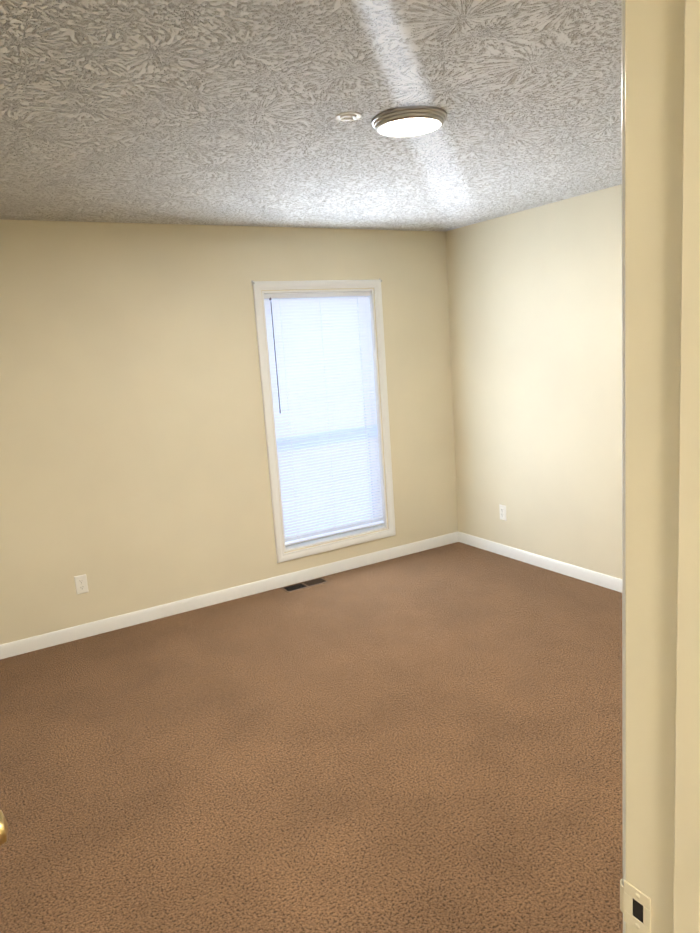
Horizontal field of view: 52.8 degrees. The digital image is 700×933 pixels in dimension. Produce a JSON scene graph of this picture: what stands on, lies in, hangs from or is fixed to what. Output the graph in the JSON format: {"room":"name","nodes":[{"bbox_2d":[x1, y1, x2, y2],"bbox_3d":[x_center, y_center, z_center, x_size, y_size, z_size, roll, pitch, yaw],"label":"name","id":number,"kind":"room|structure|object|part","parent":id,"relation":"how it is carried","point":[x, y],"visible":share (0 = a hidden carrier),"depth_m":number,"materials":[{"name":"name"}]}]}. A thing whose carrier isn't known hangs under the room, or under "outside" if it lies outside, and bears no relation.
{"room":"empty bedroom","nodes":[
{"label":"empty bedroom","id":0,"kind":"room"},
{"bbox_2d":[0,810,7,845],"bbox_3d":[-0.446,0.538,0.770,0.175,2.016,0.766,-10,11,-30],"label":"door knob","id":1,"kind":"object","parent":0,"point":[3,829],"depth_m":1.08,"materials":[{"name":"gold metal"}]},
{"bbox_2d":[0,219,457,644],"bbox_3d":[-0.870,-0.316,4.674,4.072,2.440,0.160,-10,11,-30],"label":"wall","id":2,"kind":"structure","parent":0,"point":[134,472],"depth_m":4.40,"materials":[{"name":"beige paint"}]},
{"bbox_2d":[74,574,88,594],"bbox_3d":[-1.620,0.712,4.252,0.070,0.114,0.009,-10,11,-30],"label":"outlet","id":3,"kind":"object","parent":2,"relation":"attached to","point":[82,587],"visible":1,"depth_m":4.25,"materials":[{"name":"white plastic"}]},
{"bbox_2d":[0,532,459,658],"bbox_3d":[-0.746,0.852,4.803,3.840,0.083,0.012,-10,11,-30],"label":"baseboard","id":4,"kind":"structure","parent":2,"relation":"attached to","point":[30,644],"depth_m":4.68,"materials":[{"name":"white paint"}]},
{"bbox_2d":[252,279,395,562],"bbox_3d":[-0.178,-0.347,5.070,1.006,1.915,0.158,-10,11,-30],"label":"window","id":5,"kind":"structure","parent":2,"relation":"in","point":[307,310],"depth_m":5.02,"materials":[{"name":"white paint"}]},
{"bbox_2d":[269,297,280,412],"bbox_3d":[-0.505,-0.746,4.760,0.008,0.775,0.016,-10,11,-30],"label":"blind wand","id":6,"kind":"object","parent":5,"relation":"hanging from","point":[275,355],"visible":0.98,"depth_m":4.75,"materials":[{"name":"grey plastic"}]},
{"bbox_2d":[279,298,299,541],"bbox_3d":[-0.424,-0.297,4.890,0.002,1.699,0.033,-10,11,-30],"label":"blind cord","id":7,"kind":"object","parent":5,"relation":"hanging from","point":[279,298],"depth_m":4.90,"materials":[{"name":"white fabric"}]},
{"bbox_3d":[-0.205,-0.357,5.112,0.764,1.653,0.035,-10,11,-30],"label":"glass","id":8,"kind":"part","parent":5,"relation":"part of","materials":[{"name":"glass"}]},
{"bbox_3d":[-0.204,-0.352,5.112,0.850,1.759,0.058,-10,11,-30],"label":"window sashes","id":9,"kind":"part","parent":5,"relation":"part of","materials":[{"name":"white plastic"}]},
{"bbox_3d":[-0.161,-0.354,5.039,0.854,1.740,0.034,-10,11,-30],"label":"window blind rails","id":10,"kind":"part","parent":5,"relation":"part of","materials":[{"name":"white plastic"}]},
{"bbox_2d":[317,297,336,530],"bbox_3d":[-0.162,-0.341,5.044,0.002,1.699,0.033,-10,11,-30],"label":"blind cord","id":11,"kind":"object","parent":5,"relation":"hanging from","point":[328,425],"depth_m":5.05,"materials":[{"name":"white fabric"}]},
{"bbox_2d":[262,289,387,551],"bbox_3d":[-0.188,-0.349,5.086,0.882,1.791,0.160,-10,11,-30],"label":"window frame","id":12,"kind":"structure","parent":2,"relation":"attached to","point":[382,484],"depth_m":5.16,"materials":[{"name":"white paint"}]},
{"bbox_2d":[0,0,621,231],"bbox_3d":[0.017,-1.164,1.831,5.166,0.080,5.710,-10,11,-30],"label":"ceiling","id":13,"kind":"structure","parent":0,"point":[207,112],"depth_m":2.38,"materials":[{"name":"white paint"}]},
{"bbox_2d":[335,112,361,120],"bbox_3d":[-0.005,-1.230,2.485,0.094,0.011,0.094,-10,11,-30],"label":"smoke detector","id":14,"kind":"object","parent":13,"relation":"attached to","point":[348,116],"visible":1,"depth_m":2.47,"materials":[{"name":"beige plastic"}]},
{"bbox_2d":[371,105,446,137],"bbox_3d":[0.215,-1.246,2.560,0.274,0.035,0.274,-10,11,-30],"label":"recessed light","id":15,"kind":"object","parent":13,"relation":"in","point":[410,121],"visible":0.98,"depth_m":2.50,"materials":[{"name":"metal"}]},
{"bbox_2d":[0,542,622,932],"bbox_3d":[0.186,1.303,2.260,5.166,0.060,5.710,-10,11,-30],"label":"floor","id":16,"kind":"structure","parent":0,"point":[428,741],"depth_m":2.84,"materials":[{"name":"carpet"}]},
{"bbox_2d":[280,577,328,592],"bbox_3d":[-0.318,0.833,4.967,0.330,0.006,0.128,-10,11,-30],"label":"air vent register","id":17,"kind":"object","parent":16,"relation":"on","point":[303,585],"visible":1,"depth_m":4.96,"materials":[{"name":"brown metal"}]},
{"bbox_2d":[446,184,621,578],"bbox_3d":[1.890,-0.373,3.910,0.116,2.440,3.982,-10,11,-30],"label":"wall","id":18,"kind":"structure","parent":0,"point":[535,307],"depth_m":4.75,"materials":[{"name":"beige paint"}]},
{"bbox_2d":[499,504,506,520],"bbox_3d":[1.140,0.345,5.268,0.009,0.114,0.070,-10,11,-30],"label":"outlet","id":19,"kind":"object","parent":18,"relation":"attached to","point":[503,513],"visible":1,"depth_m":5.26,"materials":[{"name":"white plastic"}]},
{"bbox_2d":[456,531,621,592],"bbox_3d":[1.891,0.790,4.118,0.012,0.083,3.840,-10,11,-30],"label":"baseboard","id":20,"kind":"structure","parent":18,"relation":"attached to","point":[613,583],"depth_m":4.96,"materials":[{"name":"white paint"}]},
{"bbox_3d":[0.732,0.214,1.000,4.950,2.440,0.116,-10,11,-30],"label":"wall","id":21,"kind":"structure","parent":0,"visible":0},
{"bbox_2d":[621,0,699,932],"bbox_3d":[0.044,0.501,0.628,0.865,2.094,0.134,-10,11,-30],"label":"door frame","id":22,"kind":"structure","parent":21,"relation":"attached to","point":[662,326],"depth_m":0.74,"materials":[{"name":"beige paint"}]},
{"bbox_2d":[620,879,650,932],"bbox_3d":[0.350,0.538,0.864,0.012,0.057,0.048,-10,11,-30],"label":"strike plate","id":23,"kind":"object","parent":22,"relation":"attached to","point":[629,892],"visible":1,"depth_m":0.86,"materials":[{"name":"beige paint"}]},
{"bbox_3d":[0.350,0.539,0.856,0.001,0.025,0.016,-10,11,-30],"label":"jamb strike hole","id":24,"kind":"part","parent":22,"relation":"part of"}
]}

